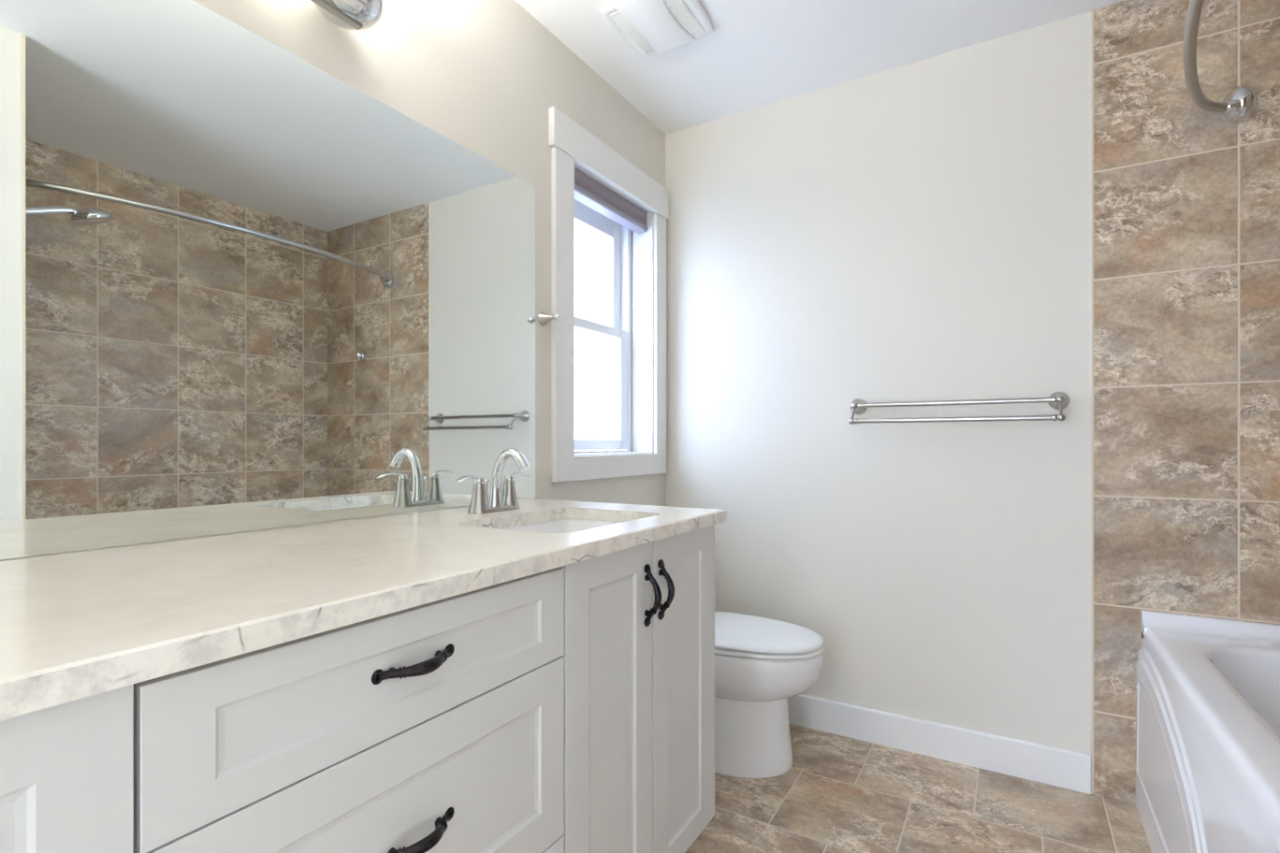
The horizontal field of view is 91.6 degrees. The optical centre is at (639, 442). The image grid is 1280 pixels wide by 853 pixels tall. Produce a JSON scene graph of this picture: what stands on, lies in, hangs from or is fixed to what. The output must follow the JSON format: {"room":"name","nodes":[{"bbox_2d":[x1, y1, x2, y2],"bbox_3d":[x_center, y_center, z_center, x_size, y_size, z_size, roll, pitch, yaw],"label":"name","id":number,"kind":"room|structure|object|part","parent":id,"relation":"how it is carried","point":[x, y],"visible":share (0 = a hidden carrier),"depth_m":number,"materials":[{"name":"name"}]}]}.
{"room":"bathroom","nodes":[
{"label":"bathroom","id":0,"kind":"room"},
{"bbox_2d":[193,0,665,536],"bbox_3d":[-0.679,-0.128,1.551,0.160,2.440,3.110,0,0,31],"label":"wall","id":1,"kind":"structure","parent":0,"point":[486,76],"depth_m":1.83,"materials":[{"name":"beige paint"}]},
{"bbox_2d":[0,0,535,560],"bbox_3d":[-0.828,-0.320,1.140,0.005,0.990,1.930,0,0,31],"label":"mirror","id":2,"kind":"object","parent":1,"relation":"attached to","point":[243,288],"visible":1,"depth_m":1.20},
{"bbox_2d":[310,0,383,30],"bbox_3d":[-0.756,-0.998,1.110,0.176,0.192,0.686,0,0,31],"label":"vanity light","id":3,"kind":"object","parent":1,"relation":"attached to","point":[356,15],"visible":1,"depth_m":1.32,"materials":[{"name":"silver metal"}]},
{"bbox_2d":[538,311,560,325],"bbox_3d":[-0.285,-0.400,1.987,0.068,0.044,0.044,0,0,31],"label":"robe hook","id":4,"kind":"object","parent":1,"relation":"attached to","point":[544,318],"visible":1,"depth_m":1.98,"materials":[{"name":"silver metal"}]},
{"bbox_2d":[548,106,669,482],"bbox_3d":[-0.157,-0.482,2.406,0.188,1.224,0.789,0,0,31],"label":"window","id":5,"kind":"structure","parent":1,"relation":"in","point":[637,263],"depth_m":2.48,"materials":[{"name":"white paint"}]},
{"bbox_3d":[-0.258,-0.420,2.082,0.019,1.100,0.101,0,0,31],"label":"casing","id":6,"kind":"part","parent":5,"relation":"part of","materials":[{"name":"white paint"}]},
{"bbox_3d":[-0.219,-0.692,2.452,0.022,0.499,0.498,0,0,31],"label":"sash","id":7,"kind":"part","parent":5,"relation":"part of","materials":[{"name":"white plastic"}]},
{"bbox_3d":[-0.191,-0.223,2.435,0.026,0.502,0.498,0,0,31],"label":"sash","id":8,"kind":"part","parent":5,"relation":"part of","materials":[{"name":"white plastic"}]},
{"bbox_3d":[-0.206,-0.467,2.444,0.064,1.029,0.574,0,0,31],"label":"frame","id":9,"kind":"part","parent":5,"relation":"part of","materials":[{"name":"white plastic"}]},
{"bbox_3d":[-0.086,-1.032,2.363,0.024,0.124,0.789,0,0,31],"label":"head casing","id":10,"kind":"part","parent":5,"relation":"part of","materials":[{"name":"white paint"}]},
{"bbox_2d":[574,167,647,234],"bbox_3d":[-0.131,-0.929,2.398,0.052,0.088,0.549,0,0,31],"label":"window shade","id":11,"kind":"object","parent":5,"relation":"attached to","point":[588,191],"visible":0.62,"depth_m":2.38,"materials":[{"name":"beige fabric"}]},
{"bbox_3d":[-0.084,0.088,2.371,0.019,0.084,0.574,0,0,31],"label":"casing","id":12,"kind":"part","parent":5,"relation":"part of","materials":[{"name":"white paint"}]},
{"bbox_3d":[0.085,-0.420,2.654,0.019,1.100,0.085,0,0,31],"label":"casing","id":13,"kind":"part","parent":5,"relation":"part of","materials":[{"name":"white paint"}]},
{"bbox_2d":[515,0,1125,133],"bbox_3d":[0.444,-1.397,0.881,2.774,0.100,3.110,0,0,31],"label":"ceiling","id":14,"kind":"structure","parent":0,"point":[758,53],"depth_m":2.09,"materials":[{"name":"white paint"}]},
{"bbox_2d":[599,0,713,57],"bbox_3d":[0.058,-1.333,1.973,0.293,0.029,0.294,0,0,31],"label":"exhaust fan","id":15,"kind":"object","parent":14,"relation":"attached to","point":[649,27],"visible":1,"depth_m":1.96,"materials":[{"name":"white plastic"}]},
{"bbox_2d":[610,11,654,53],"bbox_3d":[-0.017,-1.329,2.018,0.047,0.007,0.222,0,0,31],"label":"grille","id":16,"kind":"object","parent":15,"relation":"attached to","point":[623,21],"depth_m":2.00,"materials":[{"name":"white plastic"}]},
{"bbox_3d":[0.054,-1.326,1.975,0.151,0.016,0.258,0,0,31],"label":"panel","id":17,"kind":"part","parent":15,"relation":"part of","materials":[{"name":"white plastic"}]},
{"bbox_2d":[663,0,704,36],"bbox_3d":[0.131,-1.329,1.929,0.050,0.007,0.222,0,0,31],"label":"grille","id":18,"kind":"object","parent":15,"relation":"attached to","point":[681,14],"depth_m":1.94,"materials":[{"name":"white plastic"}]},
{"bbox_2d":[665,11,1090,755],"bbox_3d":[1.271,-0.128,2.110,2.614,2.440,0.150,0,0,31],"label":"wall","id":19,"kind":"structure","parent":0,"point":[920,230],"depth_m":2.21,"materials":[{"name":"beige paint"}]},
{"bbox_2d":[787,694,1090,794],"bbox_3d":[0.755,1.033,2.323,1.510,0.119,0.014,0,0,31],"label":"baseboard","id":20,"kind":"structure","parent":19,"relation":"attached to","point":[1041,763],"depth_m":2.13,"materials":[{"name":"white paint"}]},
{"bbox_2d":[848,392,1069,424],"bbox_3d":[1.040,-0.114,2.090,0.673,0.098,0.122,0,0,31],"label":"towel bar","id":21,"kind":"object","parent":19,"relation":"attached to","point":[1057,400],"visible":1,"depth_m":2.04,"materials":[{"name":"silver metal"}]},
{"bbox_3d":[0.760,-0.098,2.220,0.024,0.066,0.058,0,0,31],"label":"arm","id":22,"kind":"part","parent":21,"relation":"part of","materials":[{"name":"silver metal"}]},
{"bbox_3d":[0.788,-0.134,2.267,0.058,0.058,0.077,0,0,31],"label":"post","id":23,"kind":"part","parent":21,"relation":"part of","materials":[{"name":"silver metal"}]},
{"bbox_3d":[1.316,-0.134,1.951,0.058,0.058,0.077,0,0,31],"label":"post","id":24,"kind":"part","parent":21,"relation":"part of","materials":[{"name":"silver metal"}]},
{"bbox_3d":[1.288,-0.098,1.905,0.024,0.066,0.058,0,0,31],"label":"arm","id":25,"kind":"part","parent":21,"relation":"part of","materials":[{"name":"silver metal"}]},
{"bbox_2d":[1090,10,1092,794],"bbox_3d":[1.409,-0.128,1.938,0.004,2.440,0.005,0,0,31],"label":"trim","id":26,"kind":"structure","parent":19,"relation":"attached to","point":[1091,10],"depth_m":1.94,"materials":[{"name":"tile"}]},
{"bbox_2d":[1092,0,1279,803],"bbox_3d":[1.818,-0.128,1.694,0.949,2.440,0.003,0,0,31],"label":"tiled wall","id":27,"kind":"structure","parent":19,"relation":"attached to","point":[1186,197],"depth_m":1.83,"materials":[{"name":"tile"}]},
{"bbox_2d":[1182,0,1257,124],"bbox_3d":[1.188,-0.956,1.101,0.270,0.107,1.662,0,0,31],"label":"shower curtain rod","id":28,"kind":"object","parent":27,"relation":"attached to","point":[1240,104],"visible":1,"depth_m":1.69,"materials":[{"name":"silver metal"}]},
{"bbox_3d":[1.162,-0.943,1.118,0.207,0.024,1.597,0,0,31],"label":"rod","id":29,"kind":"part","parent":28,"relation":"part of","materials":[{"name":"silver metal"}]},
{"bbox_2d":[684,724,1152,852],"bbox_3d":[0.444,1.153,0.881,2.774,0.120,3.110,0,0,31],"label":"floor","id":30,"kind":"structure","parent":0,"point":[838,794],"depth_m":1.85,"materials":[{"name":"tile"}]},
{"bbox_2d":[0,683,133,852],"bbox_3d":[-0.856,0.650,0.423,0.653,0.884,0.634,0,0,31],"label":"base cabinet","id":31,"kind":"object","parent":30,"relation":"on","point":[66,770],"visible":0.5,"depth_m":0.51,"materials":[{"name":"white paint"}]},
{"bbox_2d":[133,567,564,852],"bbox_3d":[-0.539,0.650,0.962,0.644,0.884,0.607,0,0,31],"label":"drawers","id":32,"kind":"object","parent":30,"relation":"on","point":[438,726],"visible":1,"depth_m":0.75,"materials":[{"name":"white paint"}]},
{"bbox_3d":[-0.294,0.521,0.815,0.019,0.305,0.606,0,0,31],"label":"drawer","id":33,"kind":"part","parent":32,"relation":"part of","materials":[{"name":"white paint"}]},
{"bbox_3d":[-0.281,0.287,0.803,0.037,0.019,0.132,0,0,31],"label":"handle","id":34,"kind":"part","parent":32,"relation":"part of","materials":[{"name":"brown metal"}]},
{"bbox_3d":[-0.281,0.513,0.803,0.037,0.019,0.132,0,0,31],"label":"handle","id":35,"kind":"part","parent":32,"relation":"part of","materials":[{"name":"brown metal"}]},
{"bbox_3d":[-0.294,0.822,0.815,0.019,0.292,0.606,0,0,31],"label":"drawer","id":36,"kind":"part","parent":32,"relation":"part of","materials":[{"name":"white paint"}]},
{"bbox_2d":[558,524,714,852],"bbox_3d":[-0.216,0.650,1.494,0.653,0.884,0.632,0,0,31],"label":"base cabinet","id":37,"kind":"object","parent":30,"relation":"on","point":[639,655],"visible":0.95,"depth_m":1.29,"materials":[{"name":"white paint"}]},
{"bbox_2d":[0,498,726,721],"bbox_3d":[-0.552,0.191,0.968,0.655,0.030,1.939,0,0,31],"label":"countertop","id":38,"kind":"structure","parent":37,"relation":"on","point":[74,626],"depth_m":0.80,"materials":[{"name":"beige stone"}]},
{"bbox_2d":[456,448,531,514],"bbox_3d":[-0.370,0.095,1.606,0.204,0.162,0.175,0,0,-19],"label":"faucet","id":39,"kind":"object","parent":38,"relation":"on","point":[508,501],"visible":1,"depth_m":1.59,"materials":[{"name":"silver metal"}]},
{"bbox_3d":[-0.417,0.091,1.533,0.026,0.022,0.090,0,0,24],"label":"lever","id":40,"kind":"part","parent":39,"relation":"part of","materials":[{"name":"silver metal"}]},
{"bbox_3d":[-0.400,0.132,1.623,0.013,0.077,0.013,0,0,31],"label":"lift rod","id":41,"kind":"part","parent":39,"relation":"part of","materials":[{"name":"silver metal"}]},
{"bbox_3d":[-0.376,0.170,1.609,0.054,0.013,0.164,0,0,31],"label":"plate","id":42,"kind":"part","parent":39,"relation":"part of","materials":[{"name":"silver metal"}]},
{"bbox_3d":[-0.334,0.093,1.584,0.129,0.158,0.047,0,0,31],"label":"spout","id":43,"kind":"part","parent":39,"relation":"part of","materials":[{"name":"silver metal"}]},
{"bbox_3d":[-0.329,0.091,1.681,0.026,0.022,0.090,0,0,37],"label":"lever","id":44,"kind":"part","parent":39,"relation":"part of","materials":[{"name":"silver metal"}]},
{"bbox_2d":[502,518,622,533],"bbox_3d":[-0.173,0.276,1.450,0.348,0.138,0.458,0,0,31],"label":"sink","id":45,"kind":"object","parent":38,"relation":"in","point":[569,525],"visible":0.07,"depth_m":1.66,"materials":[{"name":"white ceramic"}]},
{"bbox_3d":[-0.059,0.588,1.210,0.019,0.760,0.304,0,0,31],"label":"door","id":46,"kind":"part","parent":37,"relation":"part of","materials":[{"name":"white paint"}]},
{"bbox_3d":[0.028,0.322,1.302,0.037,0.132,0.019,0,0,31],"label":"handle","id":47,"kind":"part","parent":37,"relation":"part of","materials":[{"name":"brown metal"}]},
{"bbox_3d":[0.059,0.322,1.353,0.037,0.132,0.019,0,0,31],"label":"handle","id":48,"kind":"part","parent":37,"relation":"part of","materials":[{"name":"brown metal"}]},
{"bbox_3d":[0.100,0.588,1.476,0.019,0.760,0.306,0,0,31],"label":"door","id":49,"kind":"part","parent":37,"relation":"part of","materials":[{"name":"white paint"}]},
{"bbox_3d":[-0.073,0.650,1.769,0.616,0.884,0.015,0,0,31],"label":"panel","id":50,"kind":"part","parent":37,"relation":"part of","materials":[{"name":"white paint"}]},
{"bbox_2d":[714,611,825,778],"bbox_3d":[0.281,0.718,2.230,0.747,0.750,0.430,0,0,31],"label":"toilet","id":51,"kind":"object","parent":30,"relation":"on","point":[761,663],"visible":0.49,"depth_m":2.04,"materials":[{"name":"white ceramic"}]},
{"bbox_3d":[0.355,0.774,2.186,0.564,0.166,0.380,0,0,31],"label":"bowl","id":52,"kind":"part","parent":51,"relation":"part of","materials":[{"name":"white ceramic"}]},
{"bbox_3d":[0.365,0.659,2.180,0.547,0.024,0.384,0,0,31],"label":"lid","id":53,"kind":"part","parent":51,"relation":"part of","materials":[{"name":"white plastic"}]},
{"bbox_3d":[0.366,0.681,2.179,0.549,0.015,0.388,0,0,31],"label":"seat","id":54,"kind":"part","parent":51,"relation":"part of","materials":[{"name":"white plastic"}]},
{"bbox_2d":[1135,610,1279,852],"bbox_3d":[1.435,0.798,0.954,0.844,0.588,1.658,0,0,31],"label":"bathtub","id":55,"kind":"object","parent":30,"relation":"on","point":[1208,689],"visible":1,"depth_m":1.45,"materials":[{"name":"white plastic"}]}
]}

